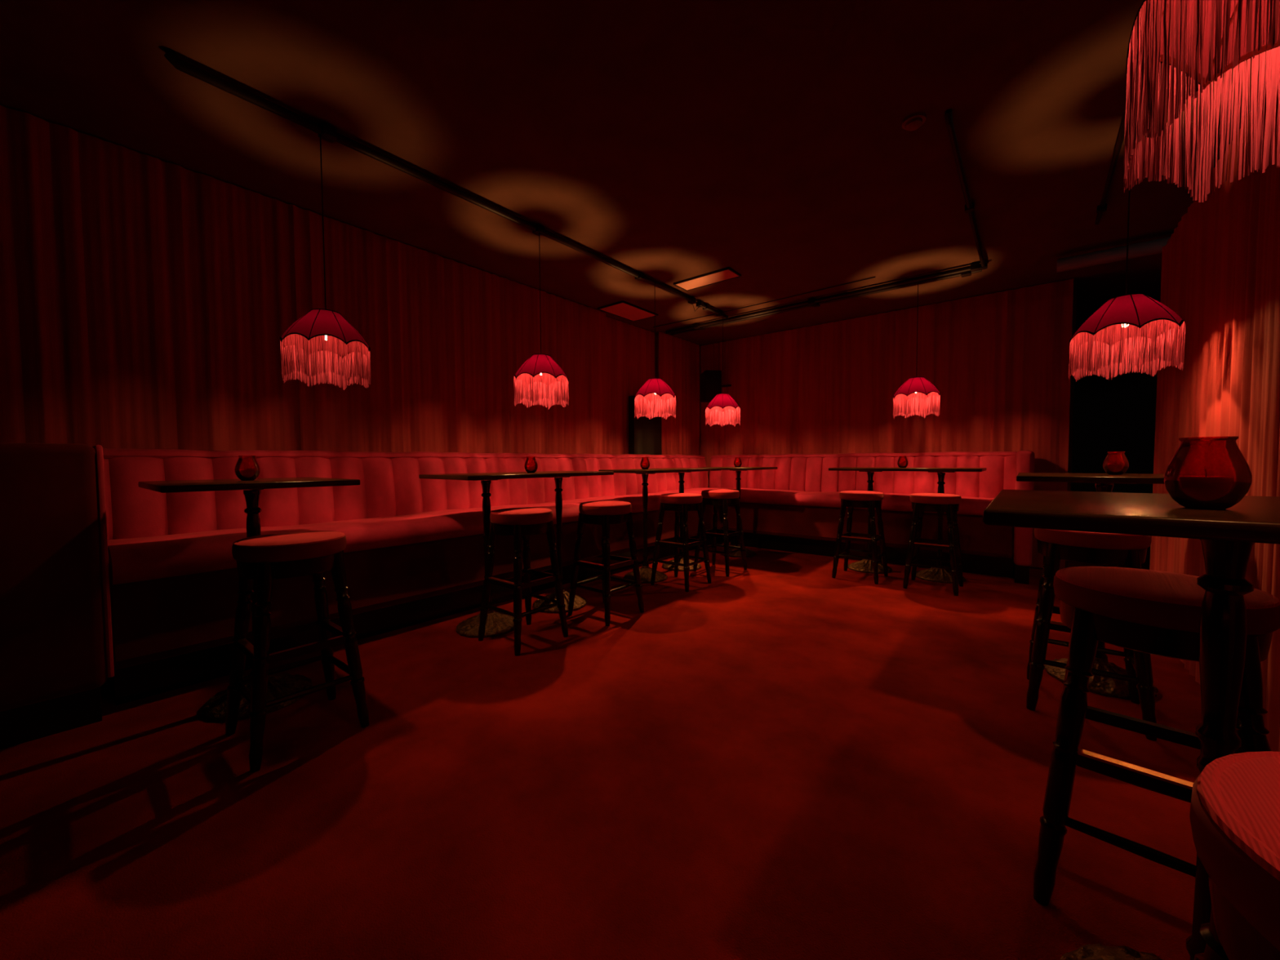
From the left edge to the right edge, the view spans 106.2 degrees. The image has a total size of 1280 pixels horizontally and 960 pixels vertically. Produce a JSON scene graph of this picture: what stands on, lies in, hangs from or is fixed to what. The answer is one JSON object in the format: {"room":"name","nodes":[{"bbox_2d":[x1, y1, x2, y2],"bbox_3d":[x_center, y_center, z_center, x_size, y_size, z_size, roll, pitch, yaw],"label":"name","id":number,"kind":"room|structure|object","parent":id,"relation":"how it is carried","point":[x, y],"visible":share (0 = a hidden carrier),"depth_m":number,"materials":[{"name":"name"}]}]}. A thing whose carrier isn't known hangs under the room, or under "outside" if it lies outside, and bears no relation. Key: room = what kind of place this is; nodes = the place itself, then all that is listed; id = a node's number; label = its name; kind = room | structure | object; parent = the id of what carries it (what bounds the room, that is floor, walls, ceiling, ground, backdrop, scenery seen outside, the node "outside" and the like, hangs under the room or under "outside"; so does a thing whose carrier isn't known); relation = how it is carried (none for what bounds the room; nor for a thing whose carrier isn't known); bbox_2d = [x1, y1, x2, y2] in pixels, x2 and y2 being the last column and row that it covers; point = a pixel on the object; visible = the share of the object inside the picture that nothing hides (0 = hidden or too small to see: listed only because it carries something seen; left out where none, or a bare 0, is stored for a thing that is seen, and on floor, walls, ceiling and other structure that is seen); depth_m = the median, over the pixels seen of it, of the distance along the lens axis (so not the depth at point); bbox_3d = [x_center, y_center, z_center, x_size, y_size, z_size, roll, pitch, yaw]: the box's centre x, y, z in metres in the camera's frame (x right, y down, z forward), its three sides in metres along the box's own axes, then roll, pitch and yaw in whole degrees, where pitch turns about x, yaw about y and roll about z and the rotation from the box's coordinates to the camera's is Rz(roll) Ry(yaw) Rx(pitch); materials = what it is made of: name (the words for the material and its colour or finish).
{"room":"entertainment venue","nodes":[
{"label":"entertainment venue","id":0,"kind":"room"},
{"bbox_2d":[0,537,1201,959],"bbox_3d":[1.836,1.060,3.260,7.400,0.100,10.900,2,3,39],"label":"floor","id":1,"kind":"structure","parent":0,"point":[779,757],"depth_m":1.62,"materials":[{"name":"red carpet"}]},
{"bbox_2d":[0,442,114,749],"bbox_3d":[-3.079,0.476,1.808,0.760,1.235,1.421,2,3,39],"label":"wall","id":2,"kind":"structure","parent":1,"relation":"on","point":[56,651],"depth_m":2.00,"materials":[{"name":"fabric"}]},
{"bbox_2d":[137,476,359,720],"bbox_3d":[-1.861,0.534,2.330,0.700,1.065,0.700,2,3,39],"label":"bar table","id":3,"kind":"object","parent":1,"relation":"on","point":[278,685],"visible":0.5,"depth_m":2.26,"materials":[{"name":"brown wood"}]},
{"bbox_2d":[234,455,260,480],"bbox_3d":[-1.885,-0.058,2.309,0.096,0.118,0.096,2,3,39],"label":"candle jar","id":4,"kind":"object","parent":3,"relation":"on","point":[246,468],"visible":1,"depth_m":2.28,"materials":[{"name":"red glass"}]},
{"bbox_2d":[225,530,368,772],"bbox_3d":[-1.471,0.654,2.053,0.416,0.847,0.416,2,3,39],"label":"bar stool","id":5,"kind":"object","parent":1,"relation":"on","point":[264,558],"visible":1,"depth_m":1.99,"materials":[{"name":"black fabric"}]},
{"bbox_2d":[231,536,346,562],"bbox_3d":[-1.473,0.280,2.038,0.392,0.062,0.392,2,3,39],"label":"cushion","id":6,"kind":"object","parent":5,"relation":"on","point":[253,548],"depth_m":1.90,"materials":[{"name":"red fabric"}]},
{"bbox_2d":[102,448,731,705],"bbox_3d":[-0.734,0.350,4.686,0.741,1.233,5.990,2,3,39],"label":"banquette","id":7,"kind":"object","parent":1,"relation":"on","point":[414,551],"visible":0.7,"depth_m":3.09,"materials":[{"name":"fabric"}]},
{"bbox_2d":[107,487,731,585],"bbox_3d":[-0.656,0.285,4.620,0.541,0.167,5.990,2,3,39],"label":"seat cushion","id":8,"kind":"object","parent":7,"relation":"on","point":[135,558],"depth_m":2.98,"materials":[{"name":"fabric"}]},
{"bbox_2d":[418,471,613,637],"bbox_3d":[-0.848,0.479,3.580,0.600,1.065,1.300,2,3,39],"label":"bar table","id":9,"kind":"object","parent":1,"relation":"on","point":[497,624],"visible":0.7,"depth_m":3.30,"materials":[{"name":"brown wood"}]},
{"bbox_2d":[524,456,537,472],"bbox_3d":[-0.792,-0.111,3.498,0.096,0.118,0.096,1,3,31],"label":"candle jar","id":10,"kind":"object","parent":9,"relation":"on","point":[531,465],"visible":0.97,"depth_m":3.47,"materials":[{"name":"red glass"}]},
{"bbox_2d":[478,507,568,656],"bbox_3d":[-0.758,0.608,3.107,0.416,0.847,0.416,2,3,39],"label":"bar stool","id":11,"kind":"object","parent":1,"relation":"on","point":[520,523],"visible":1,"depth_m":3.04,"materials":[{"name":"black wood"}]},
{"bbox_2d":[489,511,552,524],"bbox_3d":[-0.760,0.234,3.092,0.392,0.062,0.392,2,3,39],"label":"cushion","id":12,"kind":"object","parent":11,"relation":"on","point":[496,517],"depth_m":2.93,"materials":[{"name":"red fabric"}]},
{"bbox_2d":[568,501,644,626],"bbox_3d":[-0.257,0.586,3.608,0.416,0.847,0.416,2,3,39],"label":"bar stool","id":13,"kind":"object","parent":1,"relation":"on","point":[605,513],"visible":1,"depth_m":3.51,"materials":[{"name":"black wood"}]},
{"bbox_2d":[578,504,631,515],"bbox_3d":[-0.259,0.211,3.593,0.392,0.062,0.392,2,3,39],"label":"cushion","id":14,"kind":"object","parent":13,"relation":"on","point":[584,509],"depth_m":3.43,"materials":[{"name":"red fabric"}]},
{"bbox_2d":[628,395,662,454],"bbox_3d":[0.079,-0.098,6.416,0.090,1.980,0.590,2,3,39],"label":"door","id":15,"kind":"structure","parent":1,"relation":"on","point":[645,434],"depth_m":6.29,"materials":[{"name":"black paint"}]},
{"bbox_2d":[598,467,721,583],"bbox_3d":[0.247,0.419,4.931,0.600,1.065,1.300,2,3,39],"label":"bar table","id":16,"kind":"object","parent":1,"relation":"on","point":[645,571],"visible":0.62,"depth_m":4.67,"materials":[{"name":"brown wood"}]},
{"bbox_2d":[640,457,649,469],"bbox_3d":[0.050,-0.162,4.667,0.096,0.118,0.096,-2,3,-40],"label":"candle jar","id":17,"kind":"object","parent":16,"relation":"on","point":[645,463],"visible":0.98,"depth_m":4.63,"materials":[{"name":"red glass"}]},
{"bbox_2d":[650,493,711,591],"bbox_3d":[0.382,0.548,4.467,0.416,0.847,0.416,2,3,39],"label":"bar stool","id":18,"kind":"object","parent":1,"relation":"on","point":[683,503],"visible":1,"depth_m":4.40,"materials":[{"name":"black wood"}]},
{"bbox_2d":[659,496,702,503],"bbox_3d":[0.380,0.173,4.452,0.392,0.062,0.392,2,3,39],"label":"cushion","id":19,"kind":"object","parent":18,"relation":"on","point":[664,500],"depth_m":4.28,"materials":[{"name":"red fabric"}]},
{"bbox_2d":[693,488,746,576],"bbox_3d":[0.837,0.523,5.012,0.416,0.847,0.416,2,3,39],"label":"bar stool","id":20,"kind":"object","parent":1,"relation":"on","point":[715,497],"visible":0.94,"depth_m":4.92,"materials":[{"name":"black wood"}]},
{"bbox_2d":[701,491,739,498],"bbox_3d":[0.835,0.149,4.997,0.392,0.062,0.392,2,3,39],"label":"cushion","id":21,"kind":"object","parent":20,"relation":"on","point":[705,495],"depth_m":4.83,"materials":[{"name":"red fabric"}]},
{"bbox_2d":[702,466,777,557],"bbox_3d":[1.200,0.376,5.870,0.700,1.065,0.700,2,3,39],"label":"bar table","id":22,"kind":"object","parent":1,"relation":"on","point":[738,470],"visible":0.55,"depth_m":5.77,"materials":[{"name":"brown wood"}]},
{"bbox_2d":[733,457,742,466],"bbox_3d":[1.168,-0.212,5.746,0.096,0.118,0.096,1,2,22],"label":"candle jar","id":23,"kind":"object","parent":22,"relation":"on","point":[737,462],"visible":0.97,"depth_m":5.71,"materials":[{"name":"red glass"}]},
{"bbox_2d":[831,490,888,584],"bbox_3d":[2.153,0.529,4.692,0.416,0.847,0.416,2,3,39],"label":"bar stool","id":24,"kind":"object","parent":1,"relation":"on","point":[871,500],"visible":1,"depth_m":4.64,"materials":[{"name":"black wood"}]},
{"bbox_2d":[839,493,883,500],"bbox_3d":[2.151,0.155,4.677,0.392,0.062,0.392,2,3,39],"label":"cushion","id":25,"kind":"object","parent":24,"relation":"on","point":[843,496],"depth_m":4.51,"materials":[{"name":"red fabric"}]},
{"bbox_2d":[709,451,1017,577],"bbox_3d":[2.302,0.286,5.861,3.580,1.233,0.741,2,3,39],"label":"banquette","id":26,"kind":"object","parent":1,"relation":"on","point":[795,506],"visible":0.82,"depth_m":5.56,"materials":[{"name":"fabric"}]},
{"bbox_2d":[727,488,994,515],"bbox_3d":[2.449,0.229,5.611,3.040,0.167,0.541,2,3,39],"label":"seat cushion","id":27,"kind":"object","parent":26,"relation":"on","point":[894,501],"depth_m":5.57,"materials":[{"name":"fabric"}]},
{"bbox_2d":[828,466,986,583],"bbox_3d":[2.647,0.410,4.828,1.300,1.065,0.600,2,3,39],"label":"bar table","id":28,"kind":"object","parent":1,"relation":"on","point":[864,566],"visible":0.71,"depth_m":4.62,"materials":[{"name":"brown wood"}]},
{"bbox_2d":[897,455,908,467],"bbox_3d":[2.594,-0.179,4.747,0.096,0.118,0.096,1,2,22],"label":"candle jar","id":29,"kind":"object","parent":28,"relation":"on","point":[902,462],"visible":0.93,"depth_m":4.71,"materials":[{"name":"red glass"}]},
{"bbox_2d":[902,493,963,595],"bbox_3d":[2.633,0.542,4.304,0.416,0.847,0.416,2,3,39],"label":"bar stool","id":30,"kind":"object","parent":1,"relation":"on","point":[949,504],"visible":1,"depth_m":4.25,"materials":[{"name":"black wood"}]},
{"bbox_2d":[910,495,961,504],"bbox_3d":[2.631,0.168,4.289,0.392,0.062,0.392,2,3,39],"label":"cushion","id":31,"kind":"object","parent":30,"relation":"on","point":[915,500],"depth_m":4.13,"materials":[{"name":"red fabric"}]},
{"bbox_2d":[1013,450,1034,584],"bbox_3d":[3.741,0.330,4.685,0.133,1.225,0.760,2,3,39],"label":"bench arm","id":32,"kind":"object","parent":1,"relation":"on","point":[1024,462],"visible":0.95,"depth_m":4.40,"materials":[{"name":"fabric"}]},
{"bbox_2d":[1016,472,1164,698],"bbox_3d":[2.376,0.506,2.476,0.700,1.065,0.700,2,3,39],"label":"bar table","id":33,"kind":"object","parent":1,"relation":"on","point":[1104,686],"visible":0.44,"depth_m":2.37,"materials":[{"name":"brown wood"}]},
{"bbox_2d":[1102,451,1128,475],"bbox_3d":[2.438,-0.086,2.464,0.096,0.118,0.096,1,2,23],"label":"candle jar","id":34,"kind":"object","parent":33,"relation":"on","point":[1116,463],"visible":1,"depth_m":2.44,"materials":[{"name":"red glass"}]},
{"bbox_2d":[1026,528,1156,741],"bbox_3d":[2.062,0.629,2.220,0.416,0.847,0.416,2,3,39],"label":"bar stool","id":35,"kind":"object","parent":1,"relation":"on","point":[1121,550],"visible":0.61,"depth_m":2.14,"materials":[{"name":"black wood"}]},
{"bbox_2d":[1034,528,1151,549],"bbox_3d":[2.060,0.255,2.205,0.392,0.062,0.392,2,3,39],"label":"cushion","id":36,"kind":"object","parent":35,"relation":"on","point":[1060,539],"depth_m":2.07,"materials":[{"name":"red fabric"}]},
{"bbox_2d":[982,489,1279,959],"bbox_3d":[1.064,0.577,0.889,0.680,1.065,0.680,2,3,39],"label":"bar table","id":37,"kind":"object","parent":1,"relation":"on","point":[1228,536],"visible":0.84,"depth_m":0.86,"materials":[{"name":"brown wood"}]},
{"bbox_2d":[1164,436,1252,509],"bbox_3d":[0.950,-0.012,0.806,0.096,0.118,0.096,1,3,26],"label":"candle jar","id":38,"kind":"object","parent":37,"relation":"on","point":[1208,473],"visible":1,"depth_m":0.78,"materials":[{"name":"red glass"}]},
{"bbox_2d":[1033,566,1279,906],"bbox_3d":[1.312,0.672,1.239,0.416,0.847,0.416,2,3,44],"label":"bar stool","id":39,"kind":"object","parent":1,"relation":"on","point":[1149,611],"visible":0.66,"depth_m":1.18,"materials":[{"name":"black wood"}]},
{"bbox_2d":[1053,574,1279,635],"bbox_3d":[1.310,0.298,1.224,0.392,0.062,0.392,2,3,44],"label":"cushion","id":40,"kind":"object","parent":39,"relation":"on","point":[1170,612],"depth_m":1.11,"materials":[{"name":"red fabric"}]},
{"bbox_2d":[1189,751,1279,959],"bbox_3d":[0.681,0.712,0.349,0.416,0.847,0.416,2,3,39],"label":"bar stool","id":41,"kind":"object","parent":1,"relation":"on","point":[1234,815],"visible":1,"depth_m":0.42,"materials":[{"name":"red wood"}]},
{"bbox_2d":[0,0,1271,346],"bbox_3d":[1.821,-1.967,3.138,7.400,0.100,10.900,2,3,39],"label":"ceiling","id":42,"kind":"structure","parent":0,"point":[669,142],"depth_m":2.56,"materials":[{"name":"paint"}]},
{"bbox_2d":[0,104,607,453],"bbox_3d":[-2.144,-0.456,3.668,0.034,2.900,5.530,2,3,39],"label":"curtain","id":43,"kind":"object","parent":42,"relation":"hanging from","point":[147,301],"visible":0.55,"depth_m":3.06,"materials":[{"name":"fabric"}]},
{"bbox_2d":[280,134,370,390],"bbox_3d":[-1.675,-1.173,2.550,0.401,1.329,0.401,-2,3,-34],"label":"pendant lamp","id":44,"kind":"object","parent":42,"relation":"hanging from","point":[325,332],"visible":1,"depth_m":2.45,"materials":[{"name":"fabric"}]},
{"bbox_2d":[163,47,696,304],"bbox_3d":[-0.729,-1.893,3.669,0.070,0.065,4.156,2,3,39],"label":"ceiling pipe","id":45,"kind":"object","parent":42,"relation":"attached to","point":[328,133],"visible":0.98,"depth_m":2.70,"materials":[{"name":"black metal"}]},
{"bbox_2d":[513,231,568,408],"bbox_3d":[-0.751,-1.221,3.627,0.402,1.329,0.402,-1,2,-21],"label":"pendant lamp","id":46,"kind":"object","parent":42,"relation":"hanging from","point":[540,367],"visible":1,"depth_m":3.51,"materials":[{"name":"red fabric"}]},
{"bbox_2d":[597,300,657,321],"bbox_3d":[-0.136,-2.000,5.720,0.394,0.020,0.654,2,3,39],"label":"ceiling panel","id":47,"kind":"object","parent":42,"relation":"attached to","point":[624,309],"visible":1,"depth_m":5.68,"materials":[{"name":"brown"}]},
{"bbox_2d":[605,316,658,454],"bbox_3d":[-0.132,-0.572,6.295,0.031,2.900,1.350,2,3,39],"label":"curtain","id":48,"kind":"object","parent":42,"relation":"hanging from","point":[630,348],"visible":0.34,"depth_m":6.18,"materials":[{"name":"fabric"}]},
{"bbox_2d":[634,280,675,419],"bbox_3d":[0.148,-1.269,4.704,0.402,1.329,0.402,-2,3,-34],"label":"pendant lamp","id":49,"kind":"object","parent":42,"relation":"hanging from","point":[655,392],"visible":1,"depth_m":4.59,"materials":[{"name":"red fabric"}]},
{"bbox_2d":[658,331,699,455],"bbox_3d":[0.594,-0.606,7.045,0.030,2.900,1.030,2,3,39],"label":"curtain","id":50,"kind":"object","parent":42,"relation":"hanging from","point":[678,358],"visible":0.48,"depth_m":7.03,"materials":[{"name":"fabric"}]},
{"bbox_2d":[673,266,741,291],"bbox_3d":[0.652,-1.964,4.716,0.624,0.020,0.244,2,3,39],"label":"ceiling panel","id":51,"kind":"object","parent":42,"relation":"attached to","point":[726,273],"visible":1,"depth_m":4.69,"materials":[{"name":"brown"}]},
{"bbox_2d":[696,300,728,318],"bbox_3d":[0.851,-1.979,5.597,0.064,0.063,0.660,2,3,39],"label":"ceiling pipe","id":52,"kind":"object","parent":42,"relation":"attached to","point":[705,307],"visible":0.97,"depth_m":5.52,"materials":[{"name":"black metal"}]},
{"bbox_2d":[705,316,740,426],"bbox_3d":[0.999,-1.318,5.803,0.403,1.329,0.403,-1,2,-17],"label":"pendant lamp","id":53,"kind":"object","parent":42,"relation":"hanging from","point":[722,404],"visible":1,"depth_m":5.70,"materials":[{"name":"red fabric"}]},
{"bbox_2d":[653,276,875,327],"bbox_3d":[1.232,-1.992,5.526,2.720,0.025,0.037,2,3,39],"label":"cable","id":54,"kind":"object","parent":42,"relation":"attached to","point":[872,277],"visible":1,"depth_m":5.31,"materials":[{"name":"black plastic"}]},
{"bbox_2d":[665,262,980,333],"bbox_3d":[1.720,-1.977,5.447,3.500,0.065,0.068,2,3,39],"label":"ceiling pipe","id":55,"kind":"object","parent":42,"relation":"attached to","point":[973,267],"visible":1,"depth_m":5.11,"materials":[{"name":"black metal"}]},
{"bbox_2d":[699,278,1073,569],"bbox_3d":[2.582,-0.582,6.177,4.380,2.900,0.034,2,3,39],"label":"curtain","id":56,"kind":"object","parent":42,"relation":"hanging from","point":[997,362],"visible":0.47,"depth_m":5.64,"materials":[{"name":"fabric"}]},
{"bbox_2d":[902,112,925,130],"bbox_3d":[1.438,-1.869,2.525,0.110,0.041,0.110,2,3,39],"label":"smoke detector","id":57,"kind":"object","parent":42,"relation":"attached to","point":[913,122],"visible":1,"depth_m":2.50,"materials":[{"name":"brown plastic"}]},
{"bbox_2d":[893,281,940,417],"bbox_3d":[2.714,-1.283,4.711,0.402,1.329,0.402,-1,2,-19],"label":"pendant lamp","id":58,"kind":"object","parent":42,"relation":"hanging from","point":[916,389],"visible":1,"depth_m":4.61,"materials":[{"name":"red fabric"}]},
{"bbox_2d":[944,108,987,270],"bbox_3d":[2.358,-1.903,3.423,0.056,0.062,2.506,2,3,39],"label":"ceiling pipe","id":59,"kind":"object","parent":42,"relation":"attached to","point":[969,206],"visible":0.99,"depth_m":3.02,"materials":[{"name":"black metal"}]},
{"bbox_2d":[1094,110,1125,225],"bbox_3d":[1.553,-1.814,1.302,0.060,0.056,5.900,2,3,39],"label":"ceiling pipe","id":60,"kind":"object","parent":42,"relation":"attached to","point":[1102,207],"visible":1,"depth_m":2.94,"materials":[{"name":"black metal"}]},
{"bbox_2d":[1056,236,1170,272],"bbox_3d":[4.712,-1.840,3.338,2.750,0.110,0.110,2,3,39],"label":"air duct","id":61,"kind":"object","parent":42,"relation":"attached to","point":[1153,246],"visible":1,"depth_m":3.96,"materials":[{"name":"grey metal"}]},
{"bbox_2d":[1068,160,1186,381],"bbox_3d":[2.416,-1.188,2.381,0.401,1.329,0.401,0,2,8],"label":"pendant lamp","id":62,"kind":"object","parent":42,"relation":"hanging from","point":[1126,321],"visible":1,"depth_m":2.31,"materials":[{"name":"red fabric"}]},
{"bbox_2d":[1123,0,1279,202],"bbox_3d":[0.875,-1.107,0.559,0.403,1.329,0.403,-1,2,-14],"label":"pendant lamp","id":63,"kind":"object","parent":42,"relation":"hanging from","point":[1202,41],"visible":1,"depth_m":0.74,"materials":[{"name":"red fabric"}]},
{"bbox_2d":[700,369,731,402],"bbox_3d":[1.117,-1.358,6.995,0.430,0.420,0.300,-1,2,-6],"label":"wall speaker","id":64,"kind":"object","parent":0,"point":[711,385],"visible":0.9,"depth_m":6.84,"materials":[{"name":"black"}]},
{"bbox_2d":[700,371,705,400],"bbox_3d":[0.907,-1.356,6.973,0.008,0.390,0.270,-1,2,-6],"label":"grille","id":65,"kind":"object","parent":64,"relation":"attached to","point":[703,375],"depth_m":6.93,"materials":[{"name":"black"}]},
{"bbox_2d":[1013,279,1077,568],"bbox_3d":[2.648,-0.583,6.315,4.510,2.930,0.140,2,3,39],"label":"wall","id":66,"kind":"structure","parent":0,"point":[1074,301],"depth_m":4.84,"materials":[{"name":"red paint"}]},
{"bbox_2d":[1071,328,1157,493],"bbox_3d":[6.986,-0.592,5.968,2.670,2.930,0.100,2,3,39],"label":"doorway","id":67,"kind":"structure","parent":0,"point":[1117,414],"depth_m":6.41,"materials":[{"name":"grey paint"}]},
{"bbox_3d":[1.618,-0.179,0.754,0.100,2.580,6.580,2,3,39],"label":"wall","id":68,"kind":"structure","parent":0,"visible":0},
{"bbox_2d":[1149,84,1279,751],"bbox_3d":[1.572,-0.197,0.843,0.034,2.570,6.500,2,3,39],"label":"curtain","id":69,"kind":"object","parent":68,"relation":"hanging from","point":[1220,264],"visible":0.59,"depth_m":2.15,"materials":[{"name":"fabric"}]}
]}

